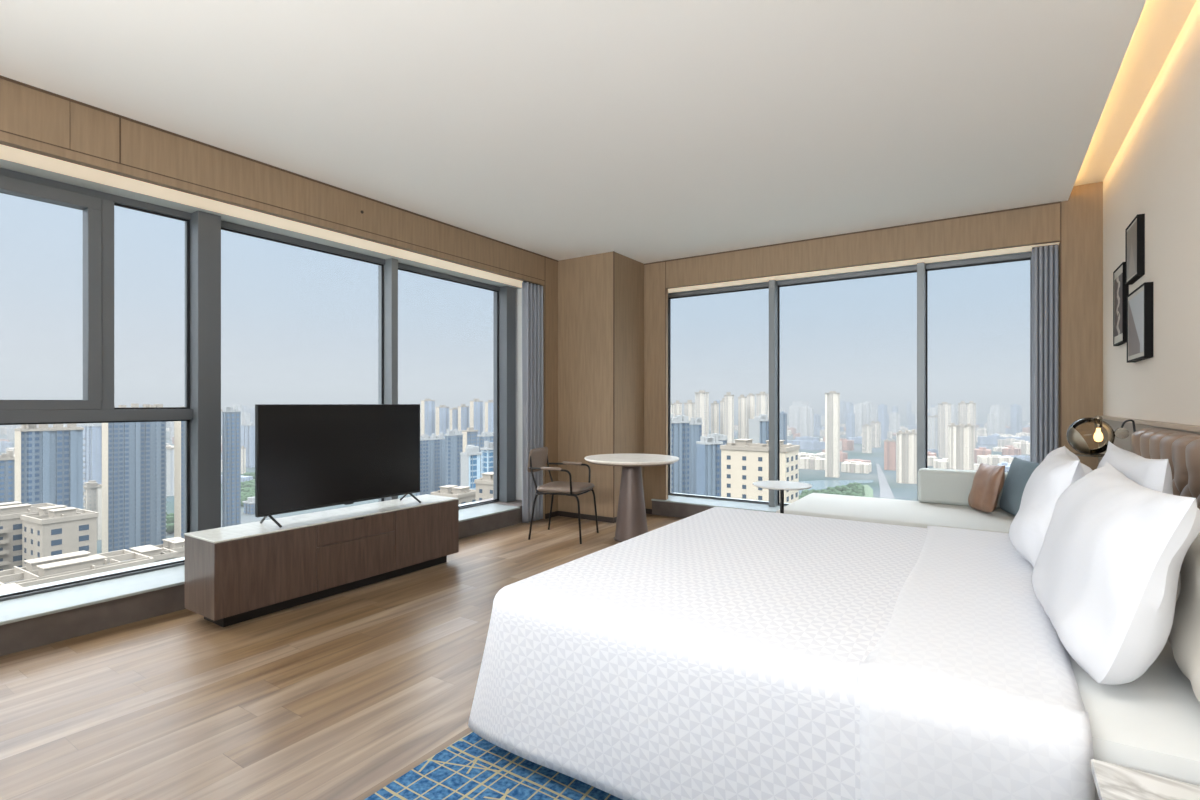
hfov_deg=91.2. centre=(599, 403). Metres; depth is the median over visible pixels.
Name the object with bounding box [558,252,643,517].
wall column
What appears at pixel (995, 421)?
tower
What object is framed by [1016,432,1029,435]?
block
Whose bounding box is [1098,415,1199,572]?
headboard
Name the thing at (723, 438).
apartment tower
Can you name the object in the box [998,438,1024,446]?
block
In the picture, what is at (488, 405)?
apartment tower
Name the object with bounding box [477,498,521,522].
trim
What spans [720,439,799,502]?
apartment block
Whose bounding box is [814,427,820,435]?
block
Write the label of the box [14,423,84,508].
apartment tower
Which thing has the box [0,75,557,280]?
trim
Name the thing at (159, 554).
apartment block
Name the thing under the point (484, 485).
apartment block
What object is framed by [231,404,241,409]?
tower
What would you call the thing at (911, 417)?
tower
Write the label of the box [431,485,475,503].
apartment block
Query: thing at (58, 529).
apartment block
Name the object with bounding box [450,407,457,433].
apartment tower
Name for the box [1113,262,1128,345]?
framed picture
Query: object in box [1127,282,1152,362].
framed picture
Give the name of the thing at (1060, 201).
trim
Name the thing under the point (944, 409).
apartment tower
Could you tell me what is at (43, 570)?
apartment block
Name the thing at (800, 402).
tower
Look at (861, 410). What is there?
tower
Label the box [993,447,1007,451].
block
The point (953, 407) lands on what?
tower
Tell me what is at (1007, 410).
tower
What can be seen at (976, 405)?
tower
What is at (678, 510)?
trim
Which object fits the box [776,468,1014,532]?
daybed
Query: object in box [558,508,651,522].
baseboard
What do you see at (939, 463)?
block
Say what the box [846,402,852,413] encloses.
tower
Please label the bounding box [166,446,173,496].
apartment tower
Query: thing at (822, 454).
block
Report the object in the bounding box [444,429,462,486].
apartment tower
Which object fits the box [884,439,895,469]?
apartment tower
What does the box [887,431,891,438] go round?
block
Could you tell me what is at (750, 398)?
apartment tower
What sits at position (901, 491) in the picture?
ground
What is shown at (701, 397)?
apartment tower
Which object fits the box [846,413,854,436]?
tower
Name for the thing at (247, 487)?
street trees
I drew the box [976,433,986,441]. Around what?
block
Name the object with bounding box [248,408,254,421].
tower
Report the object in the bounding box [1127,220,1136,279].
print
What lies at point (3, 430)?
block
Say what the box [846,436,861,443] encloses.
block
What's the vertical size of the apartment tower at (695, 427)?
88.326 m
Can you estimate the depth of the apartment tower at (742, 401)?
777.41 m
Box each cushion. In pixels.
[776,493,1014,532]
[968,463,1004,512]
[999,457,1040,515]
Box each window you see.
[0,168,521,600]
[668,252,1031,506]
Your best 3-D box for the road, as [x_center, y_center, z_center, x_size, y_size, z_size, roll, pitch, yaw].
[337.218,97.000,692.918,98.916,0.500,538.128,0,0,33]
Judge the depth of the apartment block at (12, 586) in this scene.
106.92 m
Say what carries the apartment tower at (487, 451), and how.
on the ground
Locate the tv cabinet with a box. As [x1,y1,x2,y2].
[184,494,458,626]
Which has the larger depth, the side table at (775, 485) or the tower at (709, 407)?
the tower at (709, 407)
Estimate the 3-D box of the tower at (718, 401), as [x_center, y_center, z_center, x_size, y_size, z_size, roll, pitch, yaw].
[308.801,44.211,1533.295,22.000,106.078,22.000,0,0,-40]
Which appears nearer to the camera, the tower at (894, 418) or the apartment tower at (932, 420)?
the apartment tower at (932, 420)
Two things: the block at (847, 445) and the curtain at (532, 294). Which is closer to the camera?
the curtain at (532, 294)
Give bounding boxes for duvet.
[468,507,1095,799]
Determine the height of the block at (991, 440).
22.983 m
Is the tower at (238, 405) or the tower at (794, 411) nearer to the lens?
the tower at (794, 411)
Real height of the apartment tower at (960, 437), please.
73.779 m
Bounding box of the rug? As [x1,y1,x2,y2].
[364,731,621,799]
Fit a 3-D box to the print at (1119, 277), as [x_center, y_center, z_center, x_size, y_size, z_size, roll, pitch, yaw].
[3.368,-0.635,3.815,0.002,0.380,0.270,0,0,33]
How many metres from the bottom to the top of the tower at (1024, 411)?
65.895 m
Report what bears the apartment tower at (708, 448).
on the ground
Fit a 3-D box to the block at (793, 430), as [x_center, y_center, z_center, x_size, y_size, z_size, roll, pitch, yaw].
[610.430,86.526,1864.433,22.930,21.449,23.415,0,0,22]
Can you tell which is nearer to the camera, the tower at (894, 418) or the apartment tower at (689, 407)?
the apartment tower at (689, 407)
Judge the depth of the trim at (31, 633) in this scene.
3.24 m
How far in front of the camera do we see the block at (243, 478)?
701.47 m
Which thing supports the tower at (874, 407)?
on the ground
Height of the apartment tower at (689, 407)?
101.857 m
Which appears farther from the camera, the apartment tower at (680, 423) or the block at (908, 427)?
the block at (908, 427)
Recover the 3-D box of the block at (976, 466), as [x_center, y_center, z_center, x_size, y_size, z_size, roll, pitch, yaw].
[542.141,92.553,870.700,15.499,9.394,34.170,0,0,-42]
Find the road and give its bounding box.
[876,464,894,498]
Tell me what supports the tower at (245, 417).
on the ground
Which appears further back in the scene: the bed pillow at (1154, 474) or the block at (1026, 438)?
the block at (1026, 438)
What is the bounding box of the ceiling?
[0,0,1145,263]
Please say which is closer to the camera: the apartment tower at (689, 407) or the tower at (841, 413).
the apartment tower at (689, 407)
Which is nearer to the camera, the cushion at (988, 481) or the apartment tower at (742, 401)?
the cushion at (988, 481)
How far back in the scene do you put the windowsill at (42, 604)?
3.39 m
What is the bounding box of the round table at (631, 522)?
[584,453,678,541]
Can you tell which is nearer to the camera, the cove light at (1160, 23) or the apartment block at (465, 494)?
the cove light at (1160, 23)
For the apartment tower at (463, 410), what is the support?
on the ground
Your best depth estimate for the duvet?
1.65 m
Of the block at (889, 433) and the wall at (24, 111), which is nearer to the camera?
the wall at (24, 111)
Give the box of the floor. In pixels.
[0,514,683,799]
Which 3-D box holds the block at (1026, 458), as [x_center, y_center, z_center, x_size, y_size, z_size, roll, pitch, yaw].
[692.672,91.366,961.405,12.050,11.768,56.837,0,0,-42]
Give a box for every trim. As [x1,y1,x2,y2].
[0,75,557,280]
[0,144,522,287]
[0,509,518,655]
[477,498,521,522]
[613,251,613,517]
[644,201,1060,499]
[652,501,712,517]
[668,242,1059,292]
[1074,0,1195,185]
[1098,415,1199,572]
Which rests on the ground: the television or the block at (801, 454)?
the block at (801, 454)
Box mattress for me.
[1067,574,1199,799]
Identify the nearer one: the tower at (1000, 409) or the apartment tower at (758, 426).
the apartment tower at (758, 426)
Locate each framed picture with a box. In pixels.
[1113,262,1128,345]
[1125,214,1144,284]
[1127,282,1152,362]
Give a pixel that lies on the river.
(818, 484)
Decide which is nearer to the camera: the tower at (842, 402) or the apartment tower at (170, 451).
the apartment tower at (170, 451)
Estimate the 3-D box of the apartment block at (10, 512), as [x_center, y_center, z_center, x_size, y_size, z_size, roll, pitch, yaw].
[-172.869,63.481,171.705,17.800,67.539,22.600,0,0,29]
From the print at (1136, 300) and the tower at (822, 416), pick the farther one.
the tower at (822, 416)
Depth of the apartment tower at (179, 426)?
389.00 m
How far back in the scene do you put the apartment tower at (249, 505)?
515.85 m
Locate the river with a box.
[799,480,873,492]
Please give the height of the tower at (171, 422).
79.591 m
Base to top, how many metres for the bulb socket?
0.060 m
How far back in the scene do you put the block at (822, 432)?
1693.46 m
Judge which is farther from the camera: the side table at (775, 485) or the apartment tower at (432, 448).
the apartment tower at (432, 448)
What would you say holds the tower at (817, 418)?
on the ground
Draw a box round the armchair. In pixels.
[527,447,598,543]
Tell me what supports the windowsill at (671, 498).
attached to the wall at (1082, 214)
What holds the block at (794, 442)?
on the ground
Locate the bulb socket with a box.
[1094,416,1102,426]
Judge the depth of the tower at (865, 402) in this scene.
1905.40 m
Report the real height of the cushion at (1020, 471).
0.414 m
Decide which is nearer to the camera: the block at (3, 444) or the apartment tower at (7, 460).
the apartment tower at (7, 460)
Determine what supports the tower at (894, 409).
on the ground
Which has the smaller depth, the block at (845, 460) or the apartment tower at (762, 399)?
the apartment tower at (762, 399)
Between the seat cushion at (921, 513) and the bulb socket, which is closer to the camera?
the bulb socket
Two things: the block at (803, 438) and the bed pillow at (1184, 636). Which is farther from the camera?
the block at (803, 438)
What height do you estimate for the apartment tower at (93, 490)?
41.679 m
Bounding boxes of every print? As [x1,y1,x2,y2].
[1115,273,1122,336]
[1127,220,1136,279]
[1128,290,1143,355]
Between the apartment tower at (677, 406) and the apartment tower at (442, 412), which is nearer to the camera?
the apartment tower at (677, 406)
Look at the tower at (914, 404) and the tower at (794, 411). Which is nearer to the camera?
the tower at (794, 411)
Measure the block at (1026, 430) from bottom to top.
23.437 m
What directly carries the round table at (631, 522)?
on the floor
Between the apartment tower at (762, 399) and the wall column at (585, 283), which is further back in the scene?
the apartment tower at (762, 399)
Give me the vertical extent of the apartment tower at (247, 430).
68.391 m
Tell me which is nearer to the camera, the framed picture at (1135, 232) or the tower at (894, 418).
the framed picture at (1135, 232)
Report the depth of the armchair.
5.42 m
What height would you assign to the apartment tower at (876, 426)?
58.850 m
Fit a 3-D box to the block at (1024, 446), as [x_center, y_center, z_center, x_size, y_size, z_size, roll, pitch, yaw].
[816.797,85.050,1129.340,36.627,24.399,26.588,0,0,33]
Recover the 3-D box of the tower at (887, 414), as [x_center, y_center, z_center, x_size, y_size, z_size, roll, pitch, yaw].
[822.152,62.981,1696.770,22.000,68.538,22.000,0,0,25]
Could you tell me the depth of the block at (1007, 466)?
713.74 m
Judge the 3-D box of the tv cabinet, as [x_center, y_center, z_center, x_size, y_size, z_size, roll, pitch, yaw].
[-1.755,0.999,4.008,0.375,0.502,1.754,0,0,33]
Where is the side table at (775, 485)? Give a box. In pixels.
[753,481,811,513]
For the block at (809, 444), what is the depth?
1231.12 m
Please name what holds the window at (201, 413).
in the wall at (24, 111)
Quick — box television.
[255,404,420,527]
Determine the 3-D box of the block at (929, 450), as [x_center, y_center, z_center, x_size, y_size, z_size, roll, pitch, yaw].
[643.687,93.100,1140.029,48.193,8.300,10.277,0,0,33]
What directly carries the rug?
on the floor
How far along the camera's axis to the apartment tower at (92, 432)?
632.03 m
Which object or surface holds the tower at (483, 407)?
on the ground
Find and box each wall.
[0,78,557,518]
[644,182,1102,508]
[1103,0,1199,425]
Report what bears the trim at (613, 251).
attached to the wall column at (585, 283)
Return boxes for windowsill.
[0,501,519,624]
[651,493,790,512]
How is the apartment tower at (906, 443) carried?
on the ground
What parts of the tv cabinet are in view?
door, panel, drawer, door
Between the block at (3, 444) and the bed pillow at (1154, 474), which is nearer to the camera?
the bed pillow at (1154, 474)
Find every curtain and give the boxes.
[522,281,543,522]
[1032,244,1057,462]
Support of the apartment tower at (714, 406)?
on the ground
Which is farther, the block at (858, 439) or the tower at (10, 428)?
the tower at (10, 428)
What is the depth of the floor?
2.52 m
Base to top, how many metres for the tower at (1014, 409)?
95.513 m
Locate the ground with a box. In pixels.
[0,410,1029,553]
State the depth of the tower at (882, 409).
1558.95 m
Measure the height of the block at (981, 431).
18.494 m
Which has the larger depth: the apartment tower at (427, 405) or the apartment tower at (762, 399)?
the apartment tower at (427, 405)
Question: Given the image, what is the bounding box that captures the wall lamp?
[1067,416,1135,456]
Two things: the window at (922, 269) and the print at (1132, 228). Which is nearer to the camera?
the print at (1132, 228)
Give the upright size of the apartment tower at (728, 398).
111.791 m
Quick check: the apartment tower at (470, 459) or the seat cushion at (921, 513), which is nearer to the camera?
the seat cushion at (921, 513)
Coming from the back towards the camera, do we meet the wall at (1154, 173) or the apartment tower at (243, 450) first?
the apartment tower at (243, 450)
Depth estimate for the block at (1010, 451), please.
1027.14 m
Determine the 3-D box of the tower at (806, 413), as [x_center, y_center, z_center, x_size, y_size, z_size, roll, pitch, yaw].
[542.858,52.894,1540.984,30.000,88.712,18.000,0,0,44]
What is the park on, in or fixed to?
on the ground
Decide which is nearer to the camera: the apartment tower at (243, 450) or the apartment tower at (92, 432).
the apartment tower at (92, 432)
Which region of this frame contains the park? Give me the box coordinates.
[863,485,872,496]
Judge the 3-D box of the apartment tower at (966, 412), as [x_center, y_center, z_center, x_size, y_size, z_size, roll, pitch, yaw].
[656.194,46.581,1050.000,27.101,101.339,19.151,0,0,29]
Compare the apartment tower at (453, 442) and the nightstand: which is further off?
the apartment tower at (453, 442)
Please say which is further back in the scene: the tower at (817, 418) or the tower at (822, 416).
the tower at (822, 416)
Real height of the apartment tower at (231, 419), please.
95.479 m
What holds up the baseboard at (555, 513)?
attached to the wall at (24, 111)
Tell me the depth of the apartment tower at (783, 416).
697.03 m
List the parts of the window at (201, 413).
opening sash, white jamb panel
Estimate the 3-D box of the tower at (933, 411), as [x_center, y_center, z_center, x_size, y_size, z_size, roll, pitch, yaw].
[916.876,54.758,1616.646,42.000,84.983,16.000,0,0,13]
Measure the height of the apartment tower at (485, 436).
76.287 m
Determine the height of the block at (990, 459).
17.613 m
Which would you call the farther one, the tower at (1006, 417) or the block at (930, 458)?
the tower at (1006, 417)
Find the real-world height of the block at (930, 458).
15.724 m
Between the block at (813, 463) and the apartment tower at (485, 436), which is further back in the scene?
the block at (813, 463)
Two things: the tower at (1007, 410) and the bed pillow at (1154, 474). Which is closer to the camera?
the bed pillow at (1154, 474)
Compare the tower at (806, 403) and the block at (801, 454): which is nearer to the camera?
the block at (801, 454)
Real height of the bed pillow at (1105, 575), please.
0.442 m
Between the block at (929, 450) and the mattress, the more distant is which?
the block at (929, 450)
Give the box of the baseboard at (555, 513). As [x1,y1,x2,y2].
[545,511,557,518]
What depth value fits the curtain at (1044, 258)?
4.76 m
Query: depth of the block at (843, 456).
972.71 m
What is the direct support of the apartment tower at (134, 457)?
on the ground
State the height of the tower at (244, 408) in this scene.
87.786 m
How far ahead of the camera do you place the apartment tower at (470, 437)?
496.69 m
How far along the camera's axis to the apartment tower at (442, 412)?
815.71 m
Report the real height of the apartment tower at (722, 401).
104.478 m
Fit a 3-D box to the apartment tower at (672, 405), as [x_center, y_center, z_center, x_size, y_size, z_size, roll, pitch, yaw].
[90.592,47.355,760.000,8.697,99.790,7.887,0,0,29]
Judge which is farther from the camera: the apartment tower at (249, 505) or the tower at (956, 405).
the tower at (956, 405)
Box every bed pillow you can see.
[1009,446,1092,566]
[1032,460,1199,684]
[1097,441,1172,494]
[1168,532,1199,702]
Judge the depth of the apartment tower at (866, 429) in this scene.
1144.45 m
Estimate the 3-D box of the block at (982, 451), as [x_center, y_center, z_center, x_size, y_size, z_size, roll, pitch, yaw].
[625.888,84.726,961.144,24.296,25.048,31.324,0,0,33]
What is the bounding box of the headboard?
[1131,427,1199,508]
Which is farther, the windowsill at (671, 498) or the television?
the windowsill at (671, 498)
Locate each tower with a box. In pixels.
[0,450,14,502]
[7,425,16,439]
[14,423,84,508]
[81,423,101,492]
[83,480,101,539]
[102,404,166,552]
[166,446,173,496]
[170,421,173,439]
[174,406,221,538]
[221,406,241,526]
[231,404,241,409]
[241,412,250,424]
[241,422,254,467]
[241,446,245,473]
[242,405,246,412]
[242,497,254,514]
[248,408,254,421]
[416,433,444,495]
[421,399,434,435]
[436,405,448,437]
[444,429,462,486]
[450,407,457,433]
[458,404,468,432]
[460,445,481,489]
[461,427,477,451]
[470,399,482,434]
[477,432,492,476]
[480,441,492,477]
[483,407,484,431]
[485,400,492,431]
[671,401,673,417]
[671,414,690,493]
[674,400,681,417]
[684,400,694,420]
[689,418,702,494]
[695,390,708,436]
[696,433,722,496]
[709,407,710,429]
[711,401,718,433]
[716,400,719,433]
[718,434,726,444]
[720,398,723,434]
[724,392,733,442]
[738,394,746,438]
[747,393,754,438]
[748,414,768,443]
[756,392,768,418]
[780,411,786,444]
[789,406,802,432]
[797,400,803,405]
[800,407,813,436]
[803,401,810,407]
[814,414,820,427]
[821,415,824,424]
[825,391,839,477]
[840,400,844,422]
[840,412,843,423]
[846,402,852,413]
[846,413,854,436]
[854,403,869,436]
[862,401,872,421]
[862,424,871,452]
[870,421,880,447]
[873,406,876,421]
[878,404,886,439]
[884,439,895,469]
[887,414,888,430]
[889,412,899,432]
[892,406,897,412]
[896,430,916,483]
[908,413,914,425]
[912,401,916,423]
[928,408,937,415]
[928,415,937,449]
[938,402,950,457]
[948,423,974,470]
[951,404,955,424]
[956,405,957,424]
[958,401,975,448]
[976,405,977,422]
[987,413,1004,436]
[990,405,1004,413]
[1005,408,1009,415]
[1005,416,1008,426]
[1010,404,1019,435]
[1022,409,1027,420]
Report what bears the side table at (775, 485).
on the floor
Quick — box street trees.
[166,472,864,533]
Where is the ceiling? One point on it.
(643, 131)
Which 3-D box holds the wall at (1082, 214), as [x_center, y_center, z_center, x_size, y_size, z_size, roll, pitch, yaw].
[2.336,-0.223,5.834,4.000,2.945,0.590,0,0,33]
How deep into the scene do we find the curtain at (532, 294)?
6.19 m
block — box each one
[0,427,6,434]
[0,441,12,451]
[0,501,55,570]
[0,549,153,586]
[0,583,23,591]
[20,505,98,566]
[129,545,177,562]
[156,537,184,557]
[221,475,252,483]
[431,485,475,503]
[474,472,492,500]
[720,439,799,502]
[787,439,800,444]
[788,427,795,433]
[795,436,818,441]
[798,440,824,449]
[799,452,814,457]
[799,457,824,469]
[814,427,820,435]
[815,452,824,457]
[820,429,824,436]
[840,438,853,450]
[840,451,847,461]
[841,461,871,473]
[844,459,870,462]
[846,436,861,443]
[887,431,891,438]
[905,426,916,429]
[928,449,937,453]
[928,456,936,465]
[933,458,947,468]
[974,447,990,462]
[974,464,979,469]
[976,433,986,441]
[977,429,986,433]
[977,455,1013,465]
[978,435,1008,445]
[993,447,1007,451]
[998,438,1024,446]
[998,462,1009,471]
[1003,447,1020,455]
[1003,455,1029,461]
[1009,436,1029,442]
[1013,441,1029,454]
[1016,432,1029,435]
[1022,427,1029,432]
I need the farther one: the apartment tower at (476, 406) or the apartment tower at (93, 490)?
the apartment tower at (476, 406)
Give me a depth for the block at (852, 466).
823.11 m
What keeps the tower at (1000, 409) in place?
on the ground
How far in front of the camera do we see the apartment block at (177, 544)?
187.15 m
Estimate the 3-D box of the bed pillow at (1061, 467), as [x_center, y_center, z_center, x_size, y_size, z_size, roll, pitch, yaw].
[1.817,0.402,2.355,0.271,0.424,0.799,0,0,39]
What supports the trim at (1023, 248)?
attached to the wall at (1082, 214)
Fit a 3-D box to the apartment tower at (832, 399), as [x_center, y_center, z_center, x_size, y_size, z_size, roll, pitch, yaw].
[308.812,40.507,780.000,17.643,113.485,15.939,0,0,27]
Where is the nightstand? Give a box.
[1091,759,1199,799]

